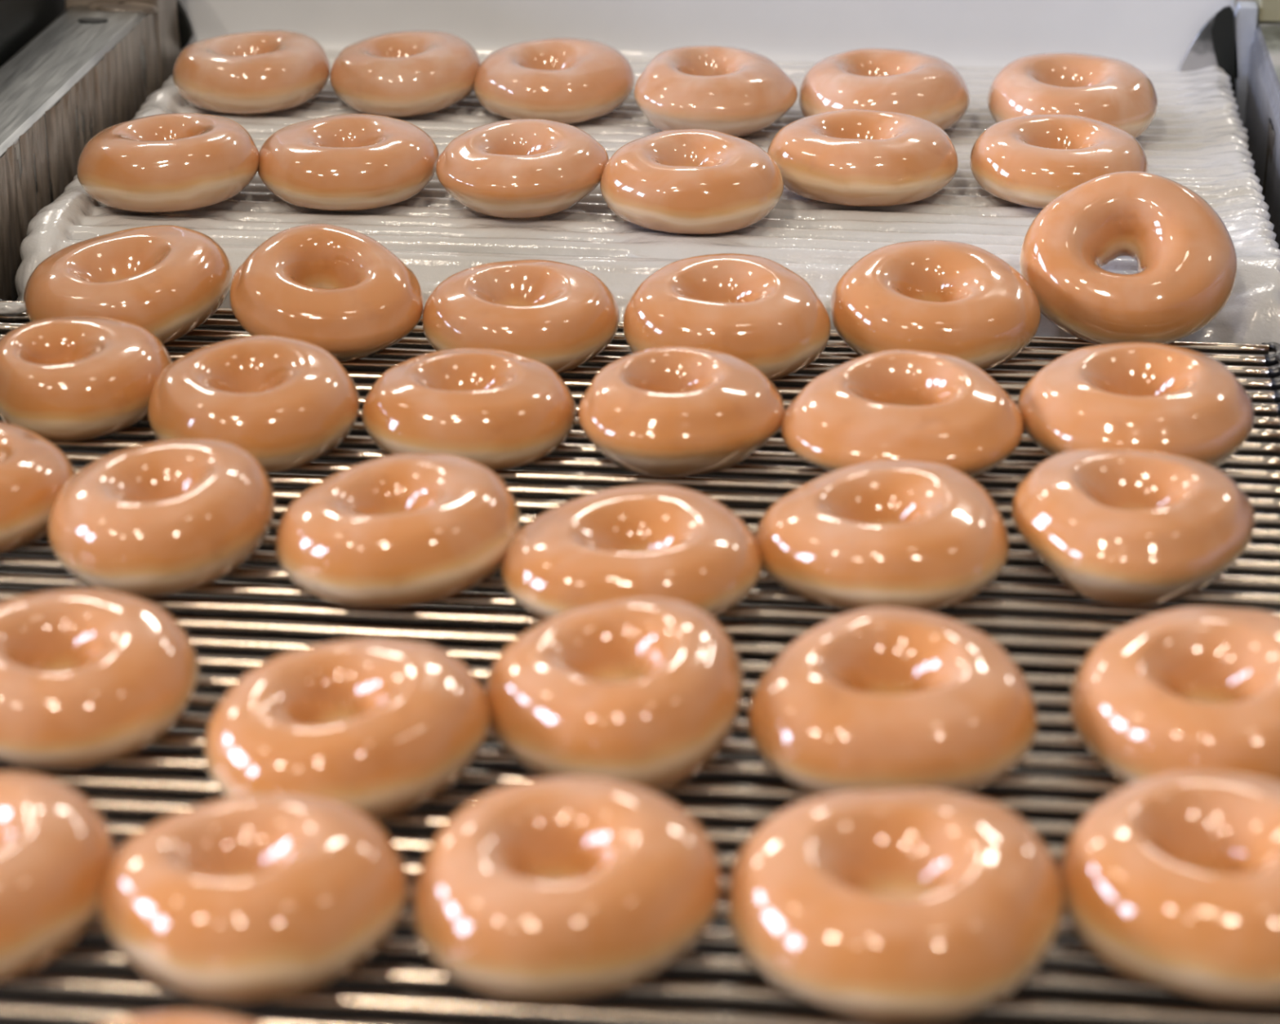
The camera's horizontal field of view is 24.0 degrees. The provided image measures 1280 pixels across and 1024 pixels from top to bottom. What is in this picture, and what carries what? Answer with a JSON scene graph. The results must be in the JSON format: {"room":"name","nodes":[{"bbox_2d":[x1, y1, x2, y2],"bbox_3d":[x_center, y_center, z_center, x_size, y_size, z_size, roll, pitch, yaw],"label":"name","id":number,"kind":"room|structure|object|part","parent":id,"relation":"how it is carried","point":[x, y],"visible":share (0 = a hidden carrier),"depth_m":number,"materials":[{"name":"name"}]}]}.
{"room":"food shop","nodes":[
{"label":"food shop","id":0,"kind":"room"},
{"bbox_3d":[-1.142,0.819,1.573,8.500,0.020,8.000,2,23,5],"label":"floor","id":1,"kind":"structure","parent":0,"visible":0},
{"bbox_2d":[0,382,1279,1023],"bbox_3d":[-0.010,0.416,1.466,0.860,0.805,1.350,2,23,5],"label":"drip tray","id":2,"kind":"object","parent":1,"relation":"on","point":[5,995],"visible":0.02,"depth_m":1.04,"materials":[{"name":"black metal"}]},
{"bbox_2d":[0,0,65,66],"bbox_3d":[-0.499,-0.212,1.578,0.295,0.248,0.950,2,23,5],"label":"machine housing","id":3,"kind":"object","parent":2,"relation":"on","point":[20,20],"visible":0.02,"depth_m":1.66,"materials":[{"name":"black plastic"}]},
{"bbox_2d":[0,0,181,334],"bbox_3d":[-0.332,-0.123,1.428,0.057,0.117,0.740,2,23,5],"label":"rail","id":4,"kind":"object","parent":2,"relation":"on","point":[91,70],"visible":0.58,"depth_m":1.58,"materials":[{"name":"metal"}]},
{"bbox_2d":[176,0,193,49],"bbox_3d":[-0.276,-0.286,1.759,0.028,0.052,0.004,2,23,5],"label":"plate","id":5,"kind":"object","parent":4,"relation":"attached to","point":[185,30],"visible":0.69,"depth_m":1.76,"materials":[{"name":"black plastic"}]},
{"bbox_2d":[0,298,1279,1023],"bbox_3d":[-0.043,0.081,1.074,0.597,0.072,0.699,2,23,5],"label":"conveyor","id":6,"kind":"object","parent":2,"relation":"on","point":[1042,627],"visible":0.21,"depth_m":1.09,"materials":[{"name":"metal"}]},
{"bbox_2d":[0,301,25,316],"bbox_3d":[-0.290,-0.093,1.385,0.019,0.007,0.007,-1,23,-3],"label":"lump","id":7,"kind":"object","parent":6,"relation":"on","point":[13,308],"visible":0.91,"depth_m":1.38,"materials":[{"name":"white food"}]},
{"bbox_2d":[0,421,75,554],"bbox_3d":[-0.262,-0.010,1.151,0.089,0.037,0.087,16,28,33],"label":"doughnut","id":8,"kind":"object","parent":6,"relation":"on","point":[33,470],"visible":0.79,"depth_m":1.13,"materials":[{"name":"orange food"}]},
{"bbox_2d":[0,771,116,983],"bbox_3d":[-0.199,0.106,0.878,0.088,0.039,0.090,6,24,14],"label":"doughnut","id":9,"kind":"object","parent":6,"relation":"on","point":[57,849],"visible":0.98,"depth_m":0.86,"materials":[{"name":"orange food"}]},
{"bbox_2d":[0,315,172,441],"bbox_3d":[-0.234,-0.057,1.262,0.078,0.036,0.081,-4,24,-10],"label":"doughnut","id":10,"kind":"object","parent":6,"relation":"on","point":[73,378],"visible":0.93,"depth_m":1.24,"materials":[{"name":"orange food"}]},
{"bbox_2d":[0,587,199,768],"bbox_3d":[-0.192,0.054,1.003,0.090,0.036,0.088,5,24,12],"label":"doughnut","id":11,"kind":"object","parent":6,"relation":"on","point":[89,677],"visible":1,"depth_m":0.98,"materials":[{"name":"orange food"}]},
{"bbox_2d":[23,225,232,344],"bbox_3d":[-0.231,-0.101,1.359,0.091,0.041,0.091,9,25,21],"label":"doughnut","id":12,"kind":"object","parent":6,"relation":"on","point":[166,281],"visible":0.84,"depth_m":1.34,"materials":[{"name":"orange food"}]},
{"bbox_2d":[48,438,275,596],"bbox_3d":[-0.178,0.001,1.122,0.083,0.040,0.089,6,24,13],"label":"doughnut","id":13,"kind":"object","parent":6,"relation":"on","point":[166,517],"visible":1,"depth_m":1.10,"materials":[{"name":"orange food"}]},
{"bbox_3d":[-0.068,0.146,0.841,0.584,0.005,0.005,2,23,5],"label":"rod","id":14,"kind":"part","parent":6,"relation":"part of","materials":[{"name":"metal"}]},
{"bbox_2d":[105,1010,259,1023],"bbox_3d":[-0.117,0.156,0.771,0.084,0.033,0.079,-4,24,-10],"label":"doughnut","id":15,"kind":"object","parent":6,"relation":"on","point":[177,1016],"visible":1,"depth_m":0.79,"materials":[{"name":"orange food"}]},
{"bbox_3d":[-0.058,0.167,0.960,0.584,0.005,0.005,2,23,5],"label":"return rod","id":16,"kind":"part","parent":6,"relation":"part of","materials":[{"name":"metal"}]},
{"bbox_2d":[99,792,408,1004],"bbox_3d":[-0.111,0.110,0.872,0.088,0.038,0.087,15,27,30],"label":"doughnut","id":17,"kind":"object","parent":6,"relation":"on","point":[255,897],"visible":1,"depth_m":0.85,"materials":[{"name":"orange food"}]},
{"bbox_2d":[147,334,359,472],"bbox_3d":[-0.157,-0.044,1.230,0.086,0.038,0.085,16,28,33],"label":"doughnut","id":18,"kind":"object","parent":6,"relation":"on","point":[286,402],"visible":0.9,"depth_m":1.21,"materials":[{"name":"orange food"}]},
{"bbox_2d":[229,223,423,361],"bbox_3d":[-0.139,-0.095,1.335,0.087,0.049,0.081,11,26,24],"label":"doughnut","id":19,"kind":"object","parent":6,"relation":"on","point":[338,290],"visible":0.93,"depth_m":1.32,"materials":[{"name":"orange food"}]},
{"bbox_2d":[204,637,490,821],"bbox_3d":[-0.094,0.069,0.964,0.093,0.039,0.086,-17,29,-35],"label":"doughnut","id":20,"kind":"object","parent":6,"relation":"on","point":[379,727],"visible":0.94,"depth_m":0.94,"materials":[{"name":"orange food"}]},
{"bbox_2d":[275,453,519,607],"bbox_3d":[-0.089,0.006,1.113,0.089,0.038,0.091,6,24,13],"label":"doughnut","id":21,"kind":"object","parent":6,"relation":"on","point":[406,529],"visible":0.99,"depth_m":1.08,"materials":[{"name":"orange food"}]},
{"bbox_3d":[-0.047,0.125,1.056,0.584,0.005,0.005,2,23,5],"label":"return rod","id":22,"kind":"part","parent":6,"relation":"part of","materials":[{"name":"metal"}]},
{"bbox_3d":[-0.066,0.140,0.855,0.584,0.005,0.005,2,23,5],"label":"rod","id":23,"kind":"part","parent":6,"relation":"part of","materials":[{"name":"metal"}]},
{"bbox_2d":[361,347,576,470],"bbox_3d":[-0.069,-0.043,1.234,0.087,0.032,0.084,5,24,11],"label":"doughnut","id":24,"kind":"object","parent":6,"relation":"on","point":[494,409],"visible":0.96,"depth_m":1.21,"materials":[{"name":"orange food"}]},
{"bbox_2d":[422,259,619,373],"bbox_3d":[-0.052,-0.086,1.329,0.087,0.036,0.082,-4,24,-9],"label":"doughnut","id":25,"kind":"object","parent":6,"relation":"on","point":[561,316],"visible":0.89,"depth_m":1.31,"materials":[{"name":"orange food"}]},
{"bbox_3d":[-0.054,0.093,0.965,0.584,0.005,0.005,2,23,5],"label":"rod","id":26,"kind":"part","parent":6,"relation":"part of","materials":[{"name":"metal"}]},
{"bbox_3d":[-0.041,0.101,1.111,0.584,0.005,0.005,2,23,5],"label":"return rod","id":27,"kind":"part","parent":6,"relation":"part of","materials":[{"name":"metal"}]},
{"bbox_3d":[-0.053,0.087,0.979,0.584,0.005,0.005,2,23,5],"label":"rod","id":28,"kind":"part","parent":6,"relation":"part of","materials":[{"name":"metal"}]},
{"bbox_3d":[-0.040,0.040,1.089,0.584,0.005,0.005,2,23,5],"label":"rod","id":29,"kind":"part","parent":6,"relation":"part of","materials":[{"name":"metal"}]},
{"bbox_3d":[-0.025,0.042,1.249,0.584,0.005,0.005,2,23,5],"label":"return rod","id":30,"kind":"part","parent":6,"relation":"part of","materials":[{"name":"metal"}]},
{"bbox_3d":[-0.039,0.034,1.103,0.584,0.005,0.005,2,23,5],"label":"rod","id":31,"kind":"part","parent":6,"relation":"part of","materials":[{"name":"metal"}]},
{"bbox_2d":[413,775,721,1001],"bbox_3d":[-0.022,0.108,0.873,0.088,0.039,0.092,14,27,29],"label":"doughnut","id":32,"kind":"object","parent":6,"relation":"on","point":[558,888],"visible":1,"depth_m":0.85,"materials":[{"name":"orange food"}]},
{"bbox_3d":[-0.024,0.036,1.262,0.584,0.005,0.005,2,23,5],"label":"return rod","id":33,"kind":"part","parent":6,"relation":"part of","materials":[{"name":"metal"}]},
{"bbox_3d":[-0.042,0.107,1.097,0.584,0.005,0.005,2,23,5],"label":"return rod","id":34,"kind":"part","parent":6,"relation":"part of","materials":[{"name":"metal"}]},
{"bbox_3d":[-0.056,0.099,0.951,0.584,0.005,0.005,2,23,5],"label":"rod","id":35,"kind":"part","parent":6,"relation":"part of","materials":[{"name":"metal"}]},
{"bbox_3d":[-0.054,0.155,0.987,0.584,0.005,0.005,2,23,5],"label":"return rod","id":36,"kind":"part","parent":6,"relation":"part of","materials":[{"name":"metal"}]},
{"bbox_3d":[-0.045,0.119,1.070,0.584,0.005,0.005,2,23,5],"label":"return rod","id":37,"kind":"part","parent":6,"relation":"part of","materials":[{"name":"metal"}]},
{"bbox_3d":[-0.057,0.105,0.938,0.584,0.005,0.005,2,23,5],"label":"rod","id":38,"kind":"part","parent":6,"relation":"part of","materials":[{"name":"metal"}]},
{"bbox_3d":[-0.059,0.111,0.924,0.584,0.005,0.005,2,23,5],"label":"rod","id":39,"kind":"part","parent":6,"relation":"part of","materials":[{"name":"metal"}]},
{"bbox_3d":[-0.051,0.143,1.015,0.584,0.005,0.005,2,23,5],"label":"return rod","id":40,"kind":"part","parent":6,"relation":"part of","materials":[{"name":"metal"}]},
{"bbox_2d":[483,596,742,791],"bbox_3d":[-0.009,0.059,0.984,0.086,0.043,0.092,3,23,7],"label":"doughnut","id":41,"kind":"object","parent":6,"relation":"on","point":[646,692],"visible":0.96,"depth_m":0.96,"materials":[{"name":"orange food"}]},
{"bbox_3d":[-0.039,0.096,1.125,0.584,0.005,0.005,2,23,5],"label":"return rod","id":42,"kind":"part","parent":6,"relation":"part of","materials":[{"name":"metal"}]},
{"bbox_3d":[-0.027,0.048,1.235,0.584,0.005,0.005,2,23,5],"label":"return rod","id":43,"kind":"part","parent":6,"relation":"part of","materials":[{"name":"metal"}]},
{"bbox_3d":[-0.042,0.045,1.075,0.584,0.005,0.005,2,23,5],"label":"rod","id":44,"kind":"part","parent":6,"relation":"part of","materials":[{"name":"metal"}]},
{"bbox_2d":[501,484,761,619],"bbox_3d":[-0.004,0.016,1.098,0.095,0.031,0.089,-3,23,-6],"label":"doughnut","id":45,"kind":"object","parent":6,"relation":"on","point":[661,540],"visible":0.91,"depth_m":1.08,"materials":[{"name":"orange food"}]},
{"bbox_3d":[-0.029,0.054,1.221,0.584,0.005,0.005,2,23,5],"label":"return rod","id":46,"kind":"part","parent":6,"relation":"part of","materials":[{"name":"metal"}]},
{"bbox_3d":[-0.043,0.051,1.061,0.584,0.005,0.005,2,23,5],"label":"rod","id":47,"kind":"part","parent":6,"relation":"part of","materials":[{"name":"metal"}]},
{"bbox_3d":[-0.030,0.060,1.207,0.584,0.005,0.005,2,23,5],"label":"return rod","id":48,"kind":"part","parent":6,"relation":"part of","materials":[{"name":"metal"}]},
{"bbox_3d":[-0.045,0.057,1.048,0.584,0.005,0.005,2,23,5],"label":"rod","id":49,"kind":"part","parent":6,"relation":"part of","materials":[{"name":"metal"}]},
{"bbox_3d":[-0.010,-0.079,1.364,0.584,0.005,0.005,2,23,5],"label":"rod","id":50,"kind":"part","parent":6,"relation":"part of","materials":[{"name":"metal"}]},
{"bbox_3d":[-0.033,0.072,1.180,0.584,0.005,0.005,2,23,5],"label":"return rod","id":51,"kind":"part","parent":6,"relation":"part of","materials":[{"name":"metal"}]},
{"bbox_3d":[-0.008,-0.085,1.378,0.584,0.005,0.005,2,23,5],"label":"rod","id":52,"kind":"part","parent":6,"relation":"part of","materials":[{"name":"metal"}]},
{"bbox_3d":[-0.046,0.063,1.034,0.584,0.005,0.005,2,23,5],"label":"rod","id":53,"kind":"part","parent":6,"relation":"part of","materials":[{"name":"metal"}]},
{"bbox_3d":[-0.051,0.081,0.993,0.584,0.005,0.005,2,23,5],"label":"rod","id":54,"kind":"part","parent":6,"relation":"part of","materials":[{"name":"metal"}]},
{"bbox_3d":[-0.035,0.078,1.166,0.584,0.005,0.005,2,23,5],"label":"return rod","id":55,"kind":"part","parent":6,"relation":"part of","materials":[{"name":"metal"}]},
{"bbox_3d":[-0.048,0.069,1.020,0.584,0.005,0.005,2,23,5],"label":"rod","id":56,"kind":"part","parent":6,"relation":"part of","materials":[{"name":"metal"}]},
{"bbox_3d":[-0.011,-0.073,1.350,0.584,0.005,0.005,2,23,5],"label":"rod","id":57,"kind":"part","parent":6,"relation":"part of","materials":[{"name":"metal"}]},
{"bbox_3d":[-0.013,-0.067,1.336,0.584,0.005,0.005,2,23,5],"label":"rod","id":58,"kind":"part","parent":6,"relation":"part of","materials":[{"name":"metal"}]},
{"bbox_3d":[-0.036,0.084,1.152,0.584,0.005,0.005,2,23,5],"label":"return rod","id":59,"kind":"part","parent":6,"relation":"part of","materials":[{"name":"metal"}]},
{"bbox_3d":[-0.037,0.028,1.116,0.584,0.005,0.005,2,23,5],"label":"rod","id":60,"kind":"part","parent":6,"relation":"part of","materials":[{"name":"metal"}]},
{"bbox_3d":[-0.022,-0.031,1.254,0.584,0.005,0.005,2,23,5],"label":"rod","id":61,"kind":"part","parent":6,"relation":"part of","materials":[{"name":"metal"}]},
{"bbox_3d":[-0.022,0.030,1.276,0.584,0.005,0.005,2,23,5],"label":"return rod","id":62,"kind":"part","parent":6,"relation":"part of","materials":[{"name":"metal"}]},
{"bbox_3d":[-0.063,0.128,0.882,0.584,0.005,0.005,2,23,5],"label":"rod","id":63,"kind":"part","parent":6,"relation":"part of","materials":[{"name":"metal"}]},
{"bbox_3d":[-0.050,0.075,1.006,0.584,0.005,0.005,2,23,5],"label":"rod","id":64,"kind":"part","parent":6,"relation":"part of","materials":[{"name":"metal"}]},
{"bbox_3d":[-0.038,0.090,1.139,0.584,0.005,0.005,2,23,5],"label":"return rod","id":65,"kind":"part","parent":6,"relation":"part of","materials":[{"name":"metal"}]},
{"bbox_3d":[-0.036,0.022,1.130,0.584,0.005,0.005,2,23,5],"label":"rod","id":66,"kind":"part","parent":6,"relation":"part of","materials":[{"name":"metal"}]},
{"bbox_3d":[-0.021,0.025,1.290,0.584,0.005,0.005,2,23,5],"label":"return rod","id":67,"kind":"part","parent":6,"relation":"part of","materials":[{"name":"metal"}]},
{"bbox_3d":[-0.010,-0.017,1.386,0.584,0.005,0.005,2,23,5],"label":"return rod","id":68,"kind":"part","parent":6,"relation":"part of","materials":[{"name":"metal"}]},
{"bbox_3d":[-0.034,0.016,1.144,0.584,0.005,0.005,2,23,5],"label":"rod","id":69,"kind":"part","parent":6,"relation":"part of","materials":[{"name":"metal"}]},
{"bbox_3d":[-0.065,0.134,0.869,0.584,0.005,0.005,2,23,5],"label":"rod","id":70,"kind":"part","parent":6,"relation":"part of","materials":[{"name":"metal"}]},
{"bbox_3d":[-0.025,-0.020,1.226,0.584,0.005,0.005,2,23,5],"label":"rod","id":71,"kind":"part","parent":6,"relation":"part of","materials":[{"name":"metal"}]},
{"bbox_3d":[-0.012,-0.011,1.373,0.584,0.005,0.005,2,23,5],"label":"return rod","id":72,"kind":"part","parent":6,"relation":"part of","materials":[{"name":"metal"}]},
{"bbox_3d":[-0.027,-0.014,1.213,0.584,0.005,0.005,2,23,5],"label":"rod","id":73,"kind":"part","parent":6,"relation":"part of","materials":[{"name":"metal"}]},
{"bbox_3d":[-0.009,-0.023,1.400,0.584,0.005,0.005,2,23,5],"label":"return rod","id":74,"kind":"part","parent":6,"relation":"part of","materials":[{"name":"metal"}]},
{"bbox_3d":[-0.028,-0.008,1.199,0.584,0.005,0.005,2,23,5],"label":"rod","id":75,"kind":"part","parent":6,"relation":"part of","materials":[{"name":"metal"}]},
{"bbox_3d":[-0.053,0.149,1.001,0.584,0.005,0.005,2,23,5],"label":"return rod","id":76,"kind":"part","parent":6,"relation":"part of","materials":[{"name":"metal"}]},
{"bbox_2d":[577,345,785,476],"bbox_3d":[0.017,-0.040,1.220,0.083,0.037,0.088,15,27,31],"label":"doughnut","id":77,"kind":"object","parent":6,"relation":"on","point":[673,411],"visible":1,"depth_m":1.20,"materials":[{"name":"orange food"}]},
{"bbox_3d":[-0.024,-0.025,1.240,0.584,0.005,0.005,2,23,5],"label":"rod","id":78,"kind":"part","parent":6,"relation":"part of","materials":[{"name":"metal"}]},
{"bbox_3d":[-0.014,-0.061,1.323,0.584,0.005,0.005,2,23,5],"label":"rod","id":79,"kind":"part","parent":6,"relation":"part of","materials":[{"name":"metal"}]},
{"bbox_2d":[622,253,831,380],"bbox_3d":[0.040,-0.085,1.323,0.091,0.040,0.087,11,26,24],"label":"doughnut","id":80,"kind":"object","parent":6,"relation":"on","point":[756,310],"visible":0.9,"depth_m":1.30,"materials":[{"name":"orange food"}]},
{"bbox_3d":[-0.048,0.131,1.042,0.584,0.005,0.005,2,23,5],"label":"return rod","id":81,"kind":"part","parent":6,"relation":"part of","materials":[{"name":"metal"}]},
{"bbox_3d":[-0.060,0.117,0.910,0.584,0.005,0.005,2,23,5],"label":"rod","id":82,"kind":"part","parent":6,"relation":"part of","materials":[{"name":"metal"}]},
{"bbox_3d":[-0.050,0.137,1.029,0.584,0.005,0.005,2,23,5],"label":"return rod","id":83,"kind":"part","parent":6,"relation":"part of","materials":[{"name":"metal"}]},
{"bbox_3d":[-0.062,0.122,0.896,0.584,0.005,0.005,2,23,5],"label":"rod","id":84,"kind":"part","parent":6,"relation":"part of","materials":[{"name":"metal"}]},
{"bbox_3d":[-0.013,-0.005,1.359,0.584,0.005,0.005,2,23,5],"label":"return rod","id":85,"kind":"part","parent":6,"relation":"part of","materials":[{"name":"metal"}]},
{"bbox_3d":[-0.018,0.013,1.317,0.584,0.005,0.005,2,23,5],"label":"return rod","id":86,"kind":"part","parent":6,"relation":"part of","materials":[{"name":"metal"}]},
{"bbox_3d":[-0.015,0.001,1.345,0.584,0.005,0.005,2,23,5],"label":"return rod","id":87,"kind":"part","parent":6,"relation":"part of","materials":[{"name":"metal"}]},
{"bbox_3d":[-0.016,0.007,1.331,0.584,0.005,0.005,2,23,5],"label":"return rod","id":88,"kind":"part","parent":6,"relation":"part of","materials":[{"name":"metal"}]},
{"bbox_3d":[-0.033,0.010,1.158,0.584,0.005,0.005,2,23,5],"label":"rod","id":89,"kind":"part","parent":6,"relation":"part of","materials":[{"name":"metal"}]},
{"bbox_3d":[-0.031,0.004,1.171,0.584,0.005,0.005,2,23,5],"label":"rod","id":90,"kind":"part","parent":6,"relation":"part of","materials":[{"name":"metal"}]},
{"bbox_3d":[-0.030,-0.002,1.185,0.584,0.005,0.005,2,23,5],"label":"rod","id":91,"kind":"part","parent":6,"relation":"part of","materials":[{"name":"metal"}]},
{"bbox_3d":[-0.016,-0.055,1.309,0.584,0.005,0.005,2,23,5],"label":"rod","id":92,"kind":"part","parent":6,"relation":"part of","materials":[{"name":"metal"}]},
{"bbox_3d":[-0.017,-0.049,1.295,0.584,0.005,0.005,2,23,5],"label":"rod","id":93,"kind":"part","parent":6,"relation":"part of","materials":[{"name":"metal"}]},
{"bbox_3d":[-0.020,-0.037,1.268,0.584,0.005,0.005,2,23,5],"label":"rod","id":94,"kind":"part","parent":6,"relation":"part of","materials":[{"name":"metal"}]},
{"bbox_3d":[-0.019,-0.043,1.281,0.584,0.005,0.005,2,23,5],"label":"rod","id":95,"kind":"part","parent":6,"relation":"part of","materials":[{"name":"metal"}]},
{"bbox_2d":[755,458,1008,611],"bbox_3d":[0.093,0.008,1.112,0.093,0.035,0.095,17,29,34],"label":"doughnut","id":96,"kind":"object","parent":6,"relation":"on","point":[909,534],"visible":0.95,"depth_m":1.08,"materials":[{"name":"orange food"}]},
{"bbox_2d":[747,606,1037,795],"bbox_3d":[0.081,0.062,0.982,0.094,0.038,0.091,-1,23,-2],"label":"doughnut","id":97,"kind":"object","parent":6,"relation":"on","point":[878,697],"visible":0.96,"depth_m":0.95,"materials":[{"name":"orange food"}]},
{"bbox_2d":[728,787,1063,1023],"bbox_3d":[0.074,0.112,0.866,0.097,0.038,0.095,-2,23,-4],"label":"doughnut","id":98,"kind":"object","parent":6,"relation":"on","point":[908,904],"visible":1,"depth_m":0.84,"materials":[{"name":"orange food"}]},
{"bbox_2d":[781,349,1023,478],"bbox_3d":[0.105,-0.034,1.204,0.092,0.039,0.094,-15,28,-31],"label":"doughnut","id":99,"kind":"object","parent":6,"relation":"on","point":[904,404],"visible":0.88,"depth_m":1.19,"materials":[{"name":"orange food"}]},
{"bbox_2d":[830,240,1040,370],"bbox_3d":[0.131,-0.090,1.331,0.089,0.043,0.089,-18,29,-36],"label":"doughnut","id":100,"kind":"object","parent":6,"relation":"on","point":[962,300],"visible":0.9,"depth_m":1.31,"materials":[{"name":"orange food"}]},
{"bbox_2d":[1011,448,1255,607],"bbox_3d":[0.180,0.005,1.113,0.090,0.039,0.091,12,26,26],"label":"doughnut","id":101,"kind":"object","parent":6,"relation":"on","point":[1116,526],"visible":1,"depth_m":1.09,"materials":[{"name":"orange food"}]},
{"bbox_2d":[1017,342,1254,468],"bbox_3d":[0.201,-0.039,1.211,0.095,0.042,0.095,20,30,39],"label":"doughnut","id":102,"kind":"object","parent":6,"relation":"on","point":[1180,401],"visible":0.82,"depth_m":1.19,"materials":[{"name":"orange food"}]},
{"bbox_2d":[1058,768,1279,1004],"bbox_3d":[0.173,0.108,0.874,0.099,0.039,0.093,16,28,32],"label":"doughnut","id":103,"kind":"object","parent":6,"relation":"on","point":[1171,879],"visible":0.98,"depth_m":0.85,"materials":[{"name":"orange food"}]},
{"bbox_2d":[1069,606,1279,785],"bbox_3d":[0.186,0.062,0.978,0.093,0.042,0.095,7,24,15],"label":"doughnut","id":104,"kind":"object","parent":6,"relation":"on","point":[1186,687],"visible":0.88,"depth_m":0.96,"materials":[{"name":"orange food"}]},
{"bbox_2d":[14,49,1279,417],"bbox_3d":[0.023,-0.180,1.617,0.598,0.072,0.498,2,23,5],"label":"conveyor","id":105,"kind":"object","parent":2,"relation":"on","point":[1197,139],"visible":0.28,"depth_m":1.45,"materials":[{"name":"white sugar icing"}]},
{"bbox_2d":[76,112,259,213],"bbox_3d":[-0.230,-0.171,1.473,0.089,0.038,0.086,6,24,13],"label":"doughnut","id":106,"kind":"object","parent":105,"relation":"on","point":[175,162],"visible":1,"depth_m":1.44,"materials":[{"name":"brown food"}]},
{"bbox_2d":[172,29,330,114],"bbox_3d":[-0.211,-0.241,1.639,0.085,0.034,0.083,9,25,21],"label":"doughnut","id":107,"kind":"object","parent":105,"relation":"on","point":[255,72],"visible":1,"depth_m":1.61,"materials":[{"name":"brown food"}]},
{"bbox_2d":[257,113,439,210],"bbox_3d":[-0.144,-0.173,1.482,0.090,0.032,0.088,5,24,11],"label":"doughnut","id":108,"kind":"object","parent":105,"relation":"on","point":[348,162],"visible":1,"depth_m":1.46,"materials":[{"name":"brown food"}]},
{"bbox_2d":[329,30,481,117],"bbox_3d":[-0.126,-0.239,1.633,0.083,0.035,0.082,-17,28,-34],"label":"doughnut","id":109,"kind":"object","parent":105,"relation":"on","point":[410,73],"visible":0.99,"depth_m":1.61,"materials":[{"name":"brown food"}]},
{"bbox_2d":[435,119,608,218],"bbox_3d":[-0.058,-0.167,1.464,0.083,0.036,0.084,-18,29,-35],"label":"doughnut","id":110,"kind":"object","parent":105,"relation":"on","point":[515,168],"visible":0.99,"depth_m":1.44,"materials":[{"name":"brown food"}]},
{"bbox_2d":[473,37,635,124],"bbox_3d":[-0.046,-0.233,1.621,0.085,0.034,0.086,-20,31,-39],"label":"doughnut","id":111,"kind":"object","parent":105,"relation":"on","point":[564,80],"visible":0.98,"depth_m":1.60,"materials":[{"name":"brown food"}]},
{"bbox_2d":[600,128,783,235],"bbox_3d":[0.025,-0.159,1.446,0.086,0.035,0.086,-18,29,-36],"label":"doughnut","id":112,"kind":"object","parent":105,"relation":"on","point":[683,181],"visible":1,"depth_m":1.42,"materials":[{"name":"orange food"}]},
{"bbox_2d":[179,0,1235,71],"bbox_3d":[0.030,-0.349,1.706,0.616,0.200,0.019,2,23,5],"label":"panel","id":113,"kind":"object","parent":105,"relation":"on","point":[1148,35],"visible":0.62,"depth_m":1.73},
{"bbox_2d":[634,45,797,137],"bbox_3d":[0.041,-0.220,1.586,0.085,0.038,0.088,6,24,13],"label":"doughnut","id":114,"kind":"object","parent":105,"relation":"on","point":[735,91],"visible":0.94,"depth_m":1.56,"materials":[{"name":"brown food"}]},
{"bbox_2d":[767,108,958,206],"bbox_3d":[0.110,-0.175,1.488,0.093,0.033,0.090,-11,26,-24],"label":"doughnut","id":115,"kind":"object","parent":105,"relation":"on","point":[846,157],"visible":0.98,"depth_m":1.46,"materials":[{"name":"brown food"}]},
{"bbox_2d":[798,48,970,130],"bbox_3d":[0.129,-0.221,1.590,0.090,0.036,0.090,-4,24,-9],"label":"doughnut","id":116,"kind":"object","parent":105,"relation":"on","point":[926,86],"visible":0.66,"depth_m":1.56,"materials":[{"name":"brown food"}]},
{"bbox_2d":[969,113,1148,208],"bbox_3d":[0.207,-0.173,1.484,0.088,0.032,0.086,5,24,11],"label":"doughnut","id":117,"kind":"object","parent":105,"relation":"on","point":[1030,160],"visible":0.85,"depth_m":1.46,"materials":[{"name":"brown food"}]},
{"bbox_2d":[986,52,1158,137],"bbox_3d":[0.227,-0.216,1.578,0.089,0.037,0.089,-4,24,-8],"label":"doughnut","id":118,"kind":"object","parent":105,"relation":"on","point":[1114,91],"visible":0.7,"depth_m":1.56,"materials":[{"name":"brown food"}]},
{"bbox_2d":[1019,170,1237,345],"bbox_3d":[0.220,-0.113,1.351,0.091,0.069,0.081,18,29,35],"label":"doughnut","id":119,"kind":"object","parent":105,"relation":"on","point":[1184,254],"visible":0.97,"depth_m":1.34,"materials":[{"name":"orange food"}]},
{"bbox_2d":[1234,0,1279,248],"bbox_3d":[0.349,-0.112,1.385,0.098,0.130,0.790,2,23,5],"label":"rail","id":120,"kind":"object","parent":2,"relation":"on","point":[1258,41],"visible":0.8,"depth_m":1.65,"materials":[{"name":"metal"}]},
{"bbox_2d":[1179,5,1238,100],"bbox_3d":[0.323,-0.260,1.700,0.034,0.054,0.006,2,23,5],"label":"plate","id":121,"kind":"object","parent":120,"relation":"attached to","point":[1214,44],"visible":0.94,"depth_m":1.70,"materials":[{"name":"metal"}]},
{"bbox_3d":[0.353,-0.129,1.355,0.085,0.001,0.750,2,23,5],"label":"plate","id":122,"kind":"part","parent":120,"relation":"part of","materials":[{"name":"metal"}]}
]}

